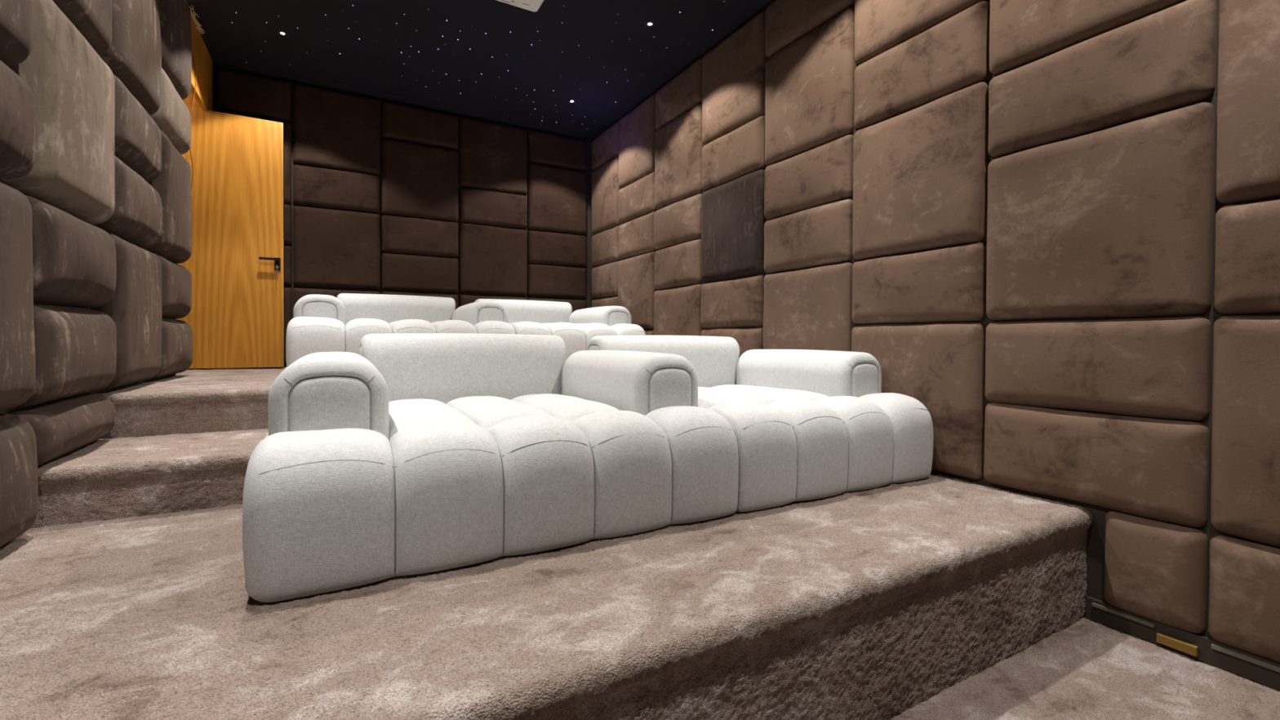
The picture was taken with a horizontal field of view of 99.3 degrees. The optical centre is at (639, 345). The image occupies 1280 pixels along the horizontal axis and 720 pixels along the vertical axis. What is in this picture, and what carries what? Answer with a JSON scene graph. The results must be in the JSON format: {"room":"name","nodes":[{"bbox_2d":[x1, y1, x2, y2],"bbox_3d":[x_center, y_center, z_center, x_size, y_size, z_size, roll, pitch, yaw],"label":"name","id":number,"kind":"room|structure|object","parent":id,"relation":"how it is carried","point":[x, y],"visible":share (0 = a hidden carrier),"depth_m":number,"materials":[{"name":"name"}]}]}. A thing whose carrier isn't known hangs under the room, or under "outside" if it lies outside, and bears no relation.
{"room":"home theater","nodes":[
{"label":"home theater","id":0,"kind":"room"},
{"bbox_2d":[0,182,176,413],"bbox_3d":[-2.103,-0.684,1.527,0.100,3.787,5.738,0,1,-29],"label":"wall","id":1,"kind":"structure","parent":0,"point":[6,411],"depth_m":2.72,"materials":[{"name":"brown"}]},
{"bbox_2d":[0,0,32,66],"bbox_3d":[-2.013,-1.361,1.604,0.132,0.796,0.800,0,1,-29],"label":"panel","id":2,"kind":"object","parent":1,"relation":"attached to","point":[15,15],"visible":0.95,"depth_m":1.84,"materials":[{"name":"fabric"}]},
{"bbox_2d":[0,60,35,182],"bbox_3d":[-2.016,-0.761,1.610,0.130,0.397,0.798,0,1,-29],"label":"panel","id":3,"kind":"object","parent":1,"relation":"attached to","point":[17,104],"visible":1,"depth_m":1.80,"materials":[{"name":"fabric"}]},
{"bbox_2d":[0,181,35,411],"bbox_3d":[-2.022,-0.163,1.616,0.125,0.795,0.800,0,1,-29],"label":"panel","id":4,"kind":"object","parent":1,"relation":"attached to","point":[17,343],"visible":1,"depth_m":1.80,"materials":[{"name":"fabric"}]},
{"bbox_2d":[0,413,37,546],"bbox_3d":[-2.025,0.464,1.622,0.125,0.447,0.800,0,1,-29],"label":"panel","id":5,"kind":"object","parent":1,"relation":"attached to","point":[18,446],"visible":1,"depth_m":1.81,"materials":[{"name":"fabric"}]},
{"bbox_2d":[4,0,115,224],"bbox_3d":[-2.413,-0.970,2.311,0.126,0.794,0.800,0,1,-29],"label":"panel","id":6,"kind":"object","parent":1,"relation":"attached to","point":[73,171],"visible":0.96,"depth_m":2.17,"materials":[{"name":"fabric"}]},
{"bbox_2d":[8,392,115,466],"bbox_3d":[-2.416,0.345,2.327,0.133,0.231,0.801,0,1,-29],"label":"panel","id":7,"kind":"object","parent":1,"relation":"attached to","point":[62,426],"visible":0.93,"depth_m":2.20,"materials":[{"name":"fabric"}]},
{"bbox_2d":[14,303,116,408],"bbox_3d":[-2.419,0.028,2.321,0.122,0.395,0.799,0,1,-29],"label":"panel","id":8,"kind":"object","parent":1,"relation":"attached to","point":[76,348],"visible":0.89,"depth_m":2.19,"materials":[{"name":"fabric"}]},
{"bbox_2d":[24,194,116,307],"bbox_3d":[-2.412,-0.373,2.319,0.134,0.394,0.799,0,1,-29],"label":"panel","id":9,"kind":"object","parent":1,"relation":"attached to","point":[74,264],"visible":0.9,"depth_m":2.18,"materials":[{"name":"fabric"}]},
{"bbox_2d":[52,0,112,55],"bbox_3d":[-2.405,-1.771,2.304,0.134,0.795,0.799,0,1,-29],"label":"panel","id":10,"kind":"object","parent":1,"relation":"attached to","point":[92,19],"visible":0.81,"depth_m":2.43,"materials":[{"name":"fabric"}]},
{"bbox_2d":[91,231,161,389],"bbox_3d":[-2.812,-0.181,3.024,0.126,0.797,0.800,0,1,-29],"label":"panel","id":11,"kind":"object","parent":1,"relation":"attached to","point":[135,307],"visible":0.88,"depth_m":2.88,"materials":[{"name":"fabric"}]},
{"bbox_2d":[93,155,162,248],"bbox_3d":[-2.808,-0.781,3.018,0.128,0.399,0.798,0,1,-29],"label":"panel","id":12,"kind":"object","parent":1,"relation":"attached to","point":[136,219],"visible":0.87,"depth_m":2.89,"materials":[{"name":"fabric"}]},
{"bbox_2d":[99,0,161,115],"bbox_3d":[-2.801,-1.781,3.008,0.132,0.796,0.801,0,1,-29],"label":"panel","id":13,"kind":"object","parent":1,"relation":"attached to","point":[134,55],"visible":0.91,"depth_m":2.92,"materials":[{"name":"fabric"}]},
{"bbox_2d":[113,74,161,182],"bbox_3d":[-2.805,-1.181,3.014,0.130,0.398,0.801,0,1,-29],"label":"panel","id":14,"kind":"object","parent":1,"relation":"attached to","point":[137,136],"visible":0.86,"depth_m":2.90,"materials":[{"name":"fabric"}]},
{"bbox_2d":[146,129,191,263],"bbox_3d":[-3.203,-0.990,3.719,0.125,0.792,0.800,0,1,-29],"label":"panel","id":15,"kind":"object","parent":1,"relation":"attached to","point":[173,184],"visible":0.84,"depth_m":3.60,"materials":[{"name":"fabric"}]},
{"bbox_2d":[150,68,191,154],"bbox_3d":[-3.203,-1.592,3.711,0.120,0.397,0.798,0,1,-29],"label":"panel","id":16,"kind":"object","parent":1,"relation":"attached to","point":[173,117],"visible":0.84,"depth_m":3.61,"materials":[{"name":"fabric"}]},
{"bbox_2d":[150,318,192,378],"bbox_3d":[-3.206,0.010,3.731,0.129,0.396,0.800,0,1,-29],"label":"panel","id":17,"kind":"object","parent":1,"relation":"attached to","point":[176,335],"visible":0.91,"depth_m":3.63,"materials":[{"name":"fabric"}]},
{"bbox_2d":[153,253,191,319],"bbox_3d":[-3.204,-0.391,3.727,0.130,0.398,0.800,0,1,-29],"label":"panel","id":18,"kind":"object","parent":1,"relation":"attached to","point":[176,279],"visible":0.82,"depth_m":3.62,"materials":[{"name":"fabric"}]},
{"bbox_2d":[159,0,191,99],"bbox_3d":[-3.193,-2.168,3.708,0.134,0.751,0.800,0,1,-29],"label":"panel","id":19,"kind":"object","parent":1,"relation":"attached to","point":[175,15],"visible":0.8,"depth_m":3.66,"materials":[{"name":"fabric"}]},
{"bbox_2d":[189,4,204,34],"bbox_3d":[-3.474,-2.540,4.261,0.046,0.051,0.427,0,1,-29],"label":"frayed jute","id":20,"kind":"object","parent":1,"relation":"attached to","point":[193,17],"visible":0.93,"depth_m":4.26,"materials":[{"name":"brown fabric"}]},
{"bbox_2d":[191,16,212,111],"bbox_3d":[-3.648,-2.302,4.488,0.035,0.533,0.977,0,1,-29],"label":"trim","id":21,"kind":"structure","parent":1,"relation":"attached to","point":[202,60],"depth_m":4.51,"materials":[{"name":"brown wood"}]},
{"bbox_2d":[30,428,268,528],"bbox_3d":[-2.143,0.574,2.543,0.825,0.231,0.780,0,1,-29],"label":"step","id":22,"kind":"structure","parent":0,"point":[111,478],"depth_m":2.23,"materials":[{"name":"beige carpet"}]},
{"bbox_2d":[190,52,196,191],"bbox_3d":[-3.463,-1.660,4.218,0.028,1.392,0.221,0,1,-29],"label":"door frame","id":23,"kind":"structure","parent":0,"point":[192,52],"depth_m":4.16,"materials":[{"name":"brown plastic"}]},
{"bbox_2d":[99,366,561,438],"bbox_3d":[-2.111,0.443,4.526,4.924,0.449,2.712,0,1,-29],"label":"carpeted step","id":24,"kind":"structure","parent":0,"point":[194,401],"depth_m":2.91,"materials":[{"name":"beige carpet"}]},
{"bbox_2d":[177,106,284,368],"bbox_3d":[-3.620,-0.922,4.801,0.786,2.242,0.102,0,1,-29],"label":"door","id":25,"kind":"structure","parent":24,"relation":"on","point":[235,264],"depth_m":4.83,"materials":[{"name":"brown wood"}]},
{"bbox_2d":[285,293,645,367],"bbox_3d":[-1.592,-0.124,5.247,2.984,0.751,1.596,0,1,-29],"label":"sofa","id":26,"kind":"object","parent":24,"relation":"on","point":[319,323],"visible":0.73,"depth_m":4.88,"materials":[{"name":"white fabric"}]},
{"bbox_2d":[212,66,591,368],"bbox_3d":[-2.379,-0.735,5.971,3.968,3.787,0.100,0,1,-29],"label":"wall","id":27,"kind":"structure","parent":0,"point":[588,235],"depth_m":6.04,"materials":[{"name":"brown"}]},
{"bbox_2d":[215,68,291,122],"bbox_3d":[-3.642,-2.369,5.132,0.592,0.385,0.086,0,1,-29],"label":"panel","id":28,"kind":"object","parent":27,"relation":"attached to","point":[237,92],"visible":1,"depth_m":5.10,"materials":[{"name":"brown fabric"}]},
{"bbox_2d":[216,111,291,204],"bbox_3d":[-3.645,-1.775,5.139,0.592,0.797,0.084,0,1,-29],"label":"panel","id":29,"kind":"object","parent":27,"relation":"attached to","point":[286,126],"visible":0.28,"depth_m":5.24,"materials":[{"name":"brown fabric"}]},
{"bbox_2d":[283,245,292,286],"bbox_3d":[-3.650,-0.776,5.150,0.592,0.397,0.085,0,1,-29],"label":"panel","id":30,"kind":"object","parent":27,"relation":"attached to","point":[287,250],"visible":0.19,"depth_m":5.26,"materials":[{"name":"brown fabric"}]},
{"bbox_2d":[283,204,292,245],"bbox_3d":[-3.650,-1.175,5.149,0.592,0.396,0.077,0,1,-29],"label":"panel","id":31,"kind":"object","parent":27,"relation":"attached to","point":[287,210],"visible":0.22,"depth_m":5.26,"materials":[{"name":"brown fabric"}]},
{"bbox_2d":[284,287,292,366],"bbox_3d":[-3.654,-0.184,5.159,0.591,0.777,0.080,0,1,-29],"label":"panel","id":32,"kind":"object","parent":27,"relation":"attached to","point":[287,291],"visible":0.15,"depth_m":5.26,"materials":[{"name":"brown fabric"}]},
{"bbox_2d":[292,83,380,175],"bbox_3d":[-3.040,-2.170,5.475,0.779,0.785,0.082,0,1,-29],"label":"panel","id":33,"kind":"object","parent":27,"relation":"attached to","point":[333,130],"visible":1,"depth_m":5.43,"materials":[{"name":"brown fabric"}]},
{"bbox_2d":[293,288,380,311],"bbox_3d":[-3.050,-0.183,5.497,0.779,0.776,0.082,0,1,-29],"label":"panel","id":34,"kind":"object","parent":27,"relation":"attached to","point":[298,293],"visible":0.16,"depth_m":5.40,"materials":[{"name":"brown fabric"}]},
{"bbox_2d":[293,205,380,289],"bbox_3d":[-3.045,-0.977,5.487,0.778,0.793,0.084,0,1,-29],"label":"panel","id":35,"kind":"object","parent":27,"relation":"attached to","point":[332,248],"visible":1,"depth_m":5.45,"materials":[{"name":"brown fabric"}]},
{"bbox_2d":[293,164,380,213],"bbox_3d":[-3.042,-1.576,5.481,0.780,0.398,0.083,0,1,-29],"label":"panel","id":36,"kind":"object","parent":27,"relation":"attached to","point":[313,187],"visible":1,"depth_m":5.44,"materials":[{"name":"brown fabric"}]},
{"bbox_2d":[381,253,458,293],"bbox_3d":[-2.360,-0.776,5.875,0.779,0.399,0.083,0,1,-29],"label":"panel","id":37,"kind":"object","parent":27,"relation":"attached to","point":[399,272],"visible":1,"depth_m":5.83,"materials":[{"name":"brown fabric"}]},
{"bbox_2d":[381,215,458,257],"bbox_3d":[-2.359,-1.177,5.872,0.780,0.395,0.081,0,1,-29],"label":"panel","id":38,"kind":"object","parent":27,"relation":"attached to","point":[401,235],"visible":1,"depth_m":5.83,"materials":[{"name":"brown fabric"}]},
{"bbox_2d":[381,137,458,222],"bbox_3d":[-2.354,-1.777,5.862,0.780,0.796,0.088,0,1,-29],"label":"panel","id":39,"kind":"object","parent":27,"relation":"attached to","point":[418,180],"visible":1,"depth_m":5.82,"materials":[{"name":"brown fabric"}]},
{"bbox_2d":[381,101,458,150],"bbox_3d":[-2.353,-2.371,5.859,0.778,0.385,0.079,0,1,-29],"label":"panel","id":40,"kind":"object","parent":27,"relation":"attached to","point":[399,122],"visible":1,"depth_m":5.82,"materials":[{"name":"brown fabric"}]},
{"bbox_2d":[382,291,458,310],"bbox_3d":[-2.365,-0.183,5.885,0.779,0.780,0.076,0,1,-29],"label":"panel","id":41,"kind":"object","parent":27,"relation":"attached to","point":[455,297],"visible":0.13,"depth_m":5.89,"materials":[{"name":"brown fabric"}]},
{"bbox_2d":[458,294,526,306],"bbox_3d":[-1.676,-0.185,6.266,0.779,0.783,0.084,0,1,-29],"label":"panel","id":42,"kind":"object","parent":27,"relation":"attached to","point":[464,300],"visible":0.14,"depth_m":6.13,"materials":[{"name":"brown fabric"}]},
{"bbox_2d":[458,222,527,296],"bbox_3d":[-1.672,-0.977,6.257,0.778,0.798,0.086,0,1,-29],"label":"panel","id":43,"kind":"object","parent":27,"relation":"attached to","point":[493,260],"visible":1,"depth_m":6.21,"materials":[{"name":"brown fabric"}]},
{"bbox_2d":[458,187,527,229],"bbox_3d":[-1.670,-1.577,6.251,0.779,0.397,0.084,0,1,-29],"label":"panel","id":44,"kind":"object","parent":27,"relation":"attached to","point":[476,206],"visible":1,"depth_m":6.21,"materials":[{"name":"brown fabric"}]},
{"bbox_2d":[458,116,527,195],"bbox_3d":[-1.667,-2.170,6.246,0.779,0.781,0.082,0,1,-29],"label":"panel","id":45,"kind":"object","parent":27,"relation":"attached to","point":[493,157],"visible":1,"depth_m":6.20,"materials":[{"name":"brown fabric"}]},
{"bbox_2d":[527,297,586,312],"bbox_3d":[-0.999,-0.186,6.646,0.759,0.781,0.085,0,1,-29],"label":"panel","id":46,"kind":"object","parent":27,"relation":"attached to","point":[576,304],"visible":0.21,"depth_m":6.70,"materials":[{"name":"brown fabric"}]},
{"bbox_2d":[527,263,586,299],"bbox_3d":[-0.996,-0.778,6.638,0.758,0.399,0.087,0,1,-29],"label":"panel","id":47,"kind":"object","parent":27,"relation":"attached to","point":[545,281],"visible":1,"depth_m":6.59,"materials":[{"name":"brown fabric"}]},
{"bbox_2d":[527,230,586,267],"bbox_3d":[-0.995,-1.178,6.635,0.759,0.398,0.084,0,1,-29],"label":"panel","id":48,"kind":"object","parent":27,"relation":"attached to","point":[548,248],"visible":1,"depth_m":6.59,"materials":[{"name":"brown fabric"}]},
{"bbox_2d":[527,162,586,235],"bbox_3d":[-0.991,-1.779,6.628,0.758,0.793,0.085,0,1,-29],"label":"panel","id":49,"kind":"object","parent":27,"relation":"attached to","point":[557,197],"visible":1,"depth_m":6.58,"materials":[{"name":"brown fabric"}]},
{"bbox_2d":[527,129,586,171],"bbox_3d":[-0.989,-2.373,6.623,0.759,0.385,0.082,0,1,-29],"label":"panel","id":50,"kind":"object","parent":27,"relation":"attached to","point":[544,148],"visible":1,"depth_m":6.58,"materials":[{"name":"brown fabric"}]},
{"bbox_2d":[186,0,774,141],"bbox_3d":[-0.860,-2.568,2.136,5.268,0.080,8.230,0,1,-29],"label":"ceiling","id":51,"kind":"structure","parent":0,"point":[610,84],"depth_m":4.69,"materials":[{"name":"black paint"}]},
{"bbox_2d":[276,30,288,35],"bbox_3d":[-2.936,-2.562,4.466,0.080,0.004,0.080,0,1,-29],"label":"recessed light","id":52,"kind":"object","parent":51,"relation":"in","point":[280,33],"visible":1,"depth_m":4.46,"materials":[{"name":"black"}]},
{"bbox_2d":[497,0,543,11],"bbox_3d":[-0.838,-2.391,3.338,0.580,0.301,0.460,0,1,-29],"label":"projector","id":53,"kind":"object","parent":51,"relation":"attached to","point":[530,5],"visible":1,"depth_m":3.57,"materials":[{"name":"white plastic"}]},
{"bbox_2d":[644,21,654,26],"bbox_3d":[0.079,-2.546,4.308,0.080,0.004,0.080,0,1,-29],"label":"recessed light","id":54,"kind":"object","parent":51,"relation":"in","point":[649,24],"visible":1,"depth_m":4.30,"materials":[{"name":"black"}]},
{"bbox_2d":[0,473,1093,719],"bbox_3d":[-0.375,0.923,2.501,3.867,0.478,2.573,0,1,-29],"label":"platform","id":55,"kind":"object","parent":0,"point":[869,604],"visible":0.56,"depth_m":1.51,"materials":[{"name":"beige carpet"}]},
{"bbox_2d":[242,333,933,602],"bbox_3d":[-0.122,0.315,2.821,2.984,0.751,1.596,0,1,-29],"label":"sofa","id":56,"kind":"object","parent":55,"relation":"on","point":[409,454],"visible":1,"depth_m":2.01,"materials":[{"name":"white fabric"}]},
{"bbox_2d":[591,0,1279,638],"bbox_3d":[1.066,-0.696,3.989,0.100,3.787,6.930,0,1,-29],"label":"wall","id":57,"kind":"structure","parent":0,"point":[1095,541],"depth_m":2.32,"materials":[{"name":"brown"}]},
{"bbox_2d":[591,296,617,307],"bbox_3d":[-0.435,-0.181,6.498,0.061,0.779,0.720,0,1,-29],"label":"panel","id":58,"kind":"object","parent":57,"relation":"attached to","point":[609,301],"visible":0.22,"depth_m":6.42,"materials":[{"name":"brown fabric"}]},
{"bbox_2d":[591,261,618,298],"bbox_3d":[-0.432,-0.775,6.491,0.062,0.396,0.718,0,1,-29],"label":"panel","id":59,"kind":"object","parent":57,"relation":"attached to","point":[604,277],"visible":0.95,"depth_m":6.40,"materials":[{"name":"brown fabric"}]},
{"bbox_2d":[591,120,618,170],"bbox_3d":[-0.426,-2.368,6.473,0.064,0.386,0.720,0,1,-29],"label":"panel","id":60,"kind":"object","parent":57,"relation":"attached to","point":[605,148],"visible":0.94,"depth_m":6.39,"materials":[{"name":"brown fabric"}]},
{"bbox_2d":[591,226,619,266],"bbox_3d":[-0.430,-1.173,6.488,0.059,0.398,0.719,0,1,-29],"label":"panel","id":61,"kind":"object","parent":57,"relation":"attached to","point":[605,244],"visible":0.98,"depth_m":6.41,"materials":[{"name":"brown fabric"}]},
{"bbox_2d":[591,155,620,234],"bbox_3d":[-0.427,-1.773,6.481,0.060,0.795,0.719,0,1,-29],"label":"panel","id":62,"kind":"object","parent":57,"relation":"attached to","point":[605,180],"visible":0.98,"depth_m":6.40,"materials":[{"name":"brown fabric"}]},
{"bbox_2d":[617,251,655,329],"bbox_3d":[-0.060,-0.563,5.828,0.062,0.792,0.792,0,1,-29],"label":"panel","id":63,"kind":"object","parent":57,"relation":"attached to","point":[636,274],"visible":0.78,"depth_m":5.70,"materials":[{"name":"brown fabric"}]},
{"bbox_2d":[617,211,655,259],"bbox_3d":[-0.057,-1.164,5.822,0.061,0.397,0.792,0,1,-29],"label":"panel","id":64,"kind":"object","parent":57,"relation":"attached to","point":[636,237],"visible":0.97,"depth_m":5.74,"materials":[{"name":"brown fabric"}]},
{"bbox_2d":[617,172,655,224],"bbox_3d":[-0.056,-1.564,5.817,0.063,0.398,0.793,0,1,-29],"label":"panel","id":65,"kind":"object","parent":57,"relation":"attached to","point":[637,199],"visible":0.95,"depth_m":5.73,"materials":[{"name":"brown fabric"}]},
{"bbox_2d":[618,93,656,188],"bbox_3d":[-0.051,-2.160,5.810,0.060,0.784,0.793,0,1,-29],"label":"panel","id":66,"kind":"object","parent":57,"relation":"attached to","point":[637,129],"visible":0.94,"depth_m":5.72,"materials":[{"name":"brown fabric"}]},
{"bbox_2d":[644,329,653,335],"bbox_3d":[-0.063,0.028,5.835,0.061,0.383,0.793,0,1,-29],"label":"panel","id":67,"kind":"object","parent":57,"relation":"attached to","point":[648,332],"visible":0.06,"depth_m":5.54,"materials":[{"name":"brown fabric"}]},
{"bbox_2d":[653,283,702,335],"bbox_3d":[0.330,-0.163,5.135,0.060,0.781,0.793,0,1,-29],"label":"panel","id":68,"kind":"object","parent":57,"relation":"attached to","point":[677,311],"visible":0.63,"depth_m":5.04,"materials":[{"name":"brown fabric"}]},
{"bbox_2d":[653,239,702,289],"bbox_3d":[0.331,-0.754,5.128,0.064,0.398,0.792,0,1,-29],"label":"panel","id":69,"kind":"object","parent":57,"relation":"attached to","point":[680,264],"visible":0.95,"depth_m":5.03,"materials":[{"name":"brown fabric"}]},
{"bbox_2d":[653,193,702,249],"bbox_3d":[0.333,-1.155,5.123,0.066,0.398,0.793,0,1,-29],"label":"panel","id":70,"kind":"object","parent":57,"relation":"attached to","point":[679,222],"visible":0.94,"depth_m":5.04,"materials":[{"name":"brown fabric"}]},
{"bbox_2d":[654,102,703,209],"bbox_3d":[0.336,-1.755,5.116,0.066,0.798,0.792,0,1,-29],"label":"panel","id":71,"kind":"object","parent":57,"relation":"attached to","point":[678,144],"visible":0.98,"depth_m":5.03,"materials":[{"name":"brown fabric"}]},
{"bbox_2d":[655,57,702,129],"bbox_3d":[0.339,-2.349,5.110,0.065,0.387,0.793,0,1,-29],"label":"panel","id":72,"kind":"object","parent":57,"relation":"attached to","point":[683,92],"visible":0.94,"depth_m":5.02,"materials":[{"name":"brown fabric"}]},
{"bbox_2d":[701,327,763,358],"bbox_3d":[0.720,0.046,4.439,0.062,0.382,0.793,0,1,-29],"label":"panel","id":73,"kind":"object","parent":57,"relation":"attached to","point":[747,339],"visible":0.23,"depth_m":4.24,"materials":[{"name":"brown fabric"}]},
{"bbox_2d":[700,274,764,328],"bbox_3d":[0.725,-0.345,4.437,0.053,0.399,0.792,0,1,-29],"label":"panel","id":74,"kind":"object","parent":57,"relation":"attached to","point":[737,302],"visible":0.97,"depth_m":4.35,"materials":[{"name":"brown fabric"}]},
{"bbox_2d":[701,168,765,281],"bbox_3d":[0.724,-0.945,4.428,0.064,0.796,0.793,0,1,-29],"label":"panel","id":75,"kind":"object","parent":57,"relation":"attached to","point":[733,220],"visible":0.98,"depth_m":4.34,"materials":[{"name":"fabric"}]},
{"bbox_2d":[702,115,765,190],"bbox_3d":[0.731,-1.545,4.423,0.055,0.397,0.793,0,1,-29],"label":"panel","id":76,"kind":"object","parent":57,"relation":"attached to","point":[734,155],"visible":0.98,"depth_m":4.34,"materials":[{"name":"brown fabric"}]},
{"bbox_2d":[702,10,766,145],"bbox_3d":[0.732,-2.139,4.415,0.061,0.785,0.792,0,1,-29],"label":"panel","id":77,"kind":"object","parent":57,"relation":"attached to","point":[734,71],"visible":0.98,"depth_m":4.33,"materials":[{"name":"brown fabric"}]},
{"bbox_2d":[763,262,853,351],"bbox_3d":[1.113,-0.137,3.739,0.062,0.794,0.793,0,1,-29],"label":"panel","id":78,"kind":"object","parent":57,"relation":"attached to","point":[809,308],"visible":0.7,"depth_m":3.64,"materials":[{"name":"brown fabric"}]},
{"bbox_2d":[764,199,853,273],"bbox_3d":[1.114,-0.734,3.733,0.064,0.396,0.792,0,1,-29],"label":"panel","id":79,"kind":"object","parent":57,"relation":"attached to","point":[823,234],"visible":1,"depth_m":3.64,"materials":[{"name":"brown fabric"}]},
{"bbox_2d":[764,134,853,219],"bbox_3d":[1.119,-1.135,3.729,0.058,0.399,0.792,0,1,-29],"label":"panel","id":80,"kind":"object","parent":57,"relation":"attached to","point":[822,175],"visible":0.98,"depth_m":3.65,"materials":[{"name":"brown fabric"}]},
{"bbox_2d":[764,6,854,165],"bbox_3d":[1.120,-1.735,3.722,0.062,0.796,0.792,0,1,-29],"label":"panel","id":81,"kind":"object","parent":57,"relation":"attached to","point":[810,89],"visible":0.99,"depth_m":3.63,"materials":[{"name":"brown fabric"}]},
{"bbox_2d":[765,0,854,57],"bbox_3d":[1.125,-2.330,3.716,0.059,0.386,0.792,0,1,-29],"label":"panel","id":82,"kind":"object","parent":57,"relation":"attached to","point":[787,21],"visible":1,"depth_m":3.78,"materials":[{"name":"brown fabric"}]},
{"bbox_2d":[851,322,985,479],"bbox_3d":[1.503,0.274,3.047,0.059,0.795,0.792,0,1,-29],"label":"panel","id":83,"kind":"object","parent":57,"relation":"attached to","point":[941,366],"visible":0.69,"depth_m":2.85,"materials":[{"name":"brown fabric"}]},
{"bbox_2d":[854,0,983,64],"bbox_3d":[1.513,-2.120,3.019,0.063,0.784,0.793,0,1,-29],"label":"panel","id":84,"kind":"object","parent":57,"relation":"attached to","point":[880,25],"visible":1,"depth_m":3.11,"materials":[{"name":"brown fabric"}]},
{"bbox_2d":[852,241,986,324],"bbox_3d":[1.506,-0.327,3.041,0.058,0.397,0.793,0,1,-29],"label":"panel","id":85,"kind":"object","parent":57,"relation":"attached to","point":[944,284],"visible":1,"depth_m":2.95,"materials":[{"name":"brown fabric"}]},
{"bbox_2d":[852,81,988,259],"bbox_3d":[1.507,-0.925,3.033,0.063,0.797,0.792,0,1,-29],"label":"panel","id":86,"kind":"object","parent":57,"relation":"attached to","point":[920,174],"visible":1,"depth_m":2.93,"materials":[{"name":"brown fabric"}]},
{"bbox_2d":[853,0,989,128],"bbox_3d":[1.513,-1.526,3.027,0.057,0.395,0.792,0,1,-29],"label":"panel","id":87,"kind":"object","parent":57,"relation":"attached to","point":[950,56],"visible":1,"depth_m":2.94,"materials":[{"name":"brown fabric"}]},
{"bbox_2d":[989,0,1184,74],"bbox_3d":[1.904,-1.716,2.327,0.061,0.796,0.792,0,1,-29],"label":"panel","id":88,"kind":"object","parent":57,"relation":"attached to","point":[1022,32],"visible":1,"depth_m":2.43,"materials":[{"name":"brown fabric"}]},
{"bbox_2d":[983,402,1209,527],"bbox_3d":[1.892,0.484,2.350,0.063,0.400,0.793,0,1,-29],"label":"panel","id":89,"kind":"object","parent":57,"relation":"attached to","point":[1151,468],"visible":1,"depth_m":2.25,"materials":[{"name":"brown fabric"}]},
{"bbox_2d":[985,315,1211,420],"bbox_3d":[1.893,0.085,2.346,0.063,0.398,0.793,0,1,-29],"label":"panel","id":90,"kind":"object","parent":57,"relation":"attached to","point":[1159,367],"visible":1,"depth_m":2.25,"materials":[{"name":"brown fabric"}]},
{"bbox_2d":[986,102,1214,319],"bbox_3d":[1.896,-0.516,2.339,0.065,0.795,0.792,0,1,-29],"label":"panel","id":91,"kind":"object","parent":57,"relation":"attached to","point":[1117,220],"visible":1,"depth_m":2.24,"materials":[{"name":"brown fabric"}]},
{"bbox_2d":[987,0,1216,157],"bbox_3d":[1.901,-1.116,2.333,0.059,0.394,0.792,0,1,-29],"label":"panel","id":92,"kind":"object","parent":57,"relation":"attached to","point":[1164,60],"visible":1,"depth_m":2.24,"materials":[{"name":"brown fabric"}]},
{"bbox_2d":[1103,510,1208,633],"bbox_3d":[2.010,0.887,2.142,0.062,0.400,0.306,0,1,-29],"label":"panel","id":93,"kind":"object","parent":57,"relation":"attached to","point":[1155,570],"visible":1,"depth_m":2.11,"materials":[{"name":"brown fabric"}]},
{"bbox_2d":[1085,595,1279,690],"bbox_3d":[2.312,1.135,1.648,0.022,0.090,1.585,0,1,-29],"label":"baseboard","id":94,"kind":"structure","parent":57,"relation":"attached to","point":[1263,675],"depth_m":2.04,"materials":[{"name":"brown"}]},
{"bbox_2d":[1156,632,1198,657],"bbox_3d":[2.049,1.140,2.074,0.021,0.036,0.115,0,1,-29],"label":"brass plate","id":95,"kind":"object","parent":94,"relation":"attached to","point":[1177,644],"visible":1,"depth_m":2.06,"materials":[{"name":"gold metal"}]},
{"bbox_2d":[1091,602,1279,672],"bbox_3d":[2.303,1.107,1.629,0.012,0.014,1.560,0,1,-29],"label":"trim","id":96,"kind":"structure","parent":57,"relation":"attached to","point":[1216,647],"depth_m":1.97,"materials":[{"name":"brown metal"}]},
{"bbox_2d":[1208,535,1279,662],"bbox_3d":[2.282,0.894,1.657,0.062,0.398,0.792,0,1,-29],"label":"panel","id":97,"kind":"object","parent":57,"relation":"attached to","point":[1244,611],"visible":1,"depth_m":1.91,"materials":[{"name":"brown fabric"}]},
{"bbox_2d":[1210,315,1279,546],"bbox_3d":[2.284,0.294,1.651,0.063,0.798,0.792,0,1,-29],"label":"panel","id":98,"kind":"object","parent":57,"relation":"attached to","point":[1245,483],"visible":1,"depth_m":1.90,"materials":[{"name":"brown fabric"}]},
{"bbox_2d":[1213,197,1279,314],"bbox_3d":[2.288,-0.308,1.645,0.061,0.395,0.791,0,1,-29],"label":"panel","id":99,"kind":"object","parent":57,"relation":"attached to","point":[1246,280],"visible":1,"depth_m":1.90,"materials":[{"name":"brown fabric"}]},
{"bbox_2d":[1215,0,1279,203],"bbox_3d":[2.289,-0.908,1.637,0.066,0.796,0.793,0,1,-29],"label":"panel","id":100,"kind":"object","parent":57,"relation":"attached to","point":[1247,167],"visible":1,"depth_m":1.90,"materials":[{"name":"brown fabric"}]},
{"bbox_2d":[890,617,1279,719],"bbox_3d":[0.630,1.185,0.714,3.872,0.012,1.600,0,1,-29],"label":"floor","id":101,"kind":"structure","parent":0,"point":[1088,669],"depth_m":1.87,"materials":[{"name":"beige carpet"}]},
{"bbox_3d":[-4.121,-1.164,4.036,0.964,2.802,1.100,0,1,-29],"label":"wall","id":102,"kind":"structure","parent":0,"visible":0},
{"bbox_2d":[182,91,208,369],"bbox_3d":[-4.358,-1.172,4.645,1.048,2.802,0.265,0,1,-29],"label":"trim","id":103,"kind":"structure","parent":102,"relation":"attached to","point":[188,101],"depth_m":4.74,"materials":[{"name":"brown wood"}]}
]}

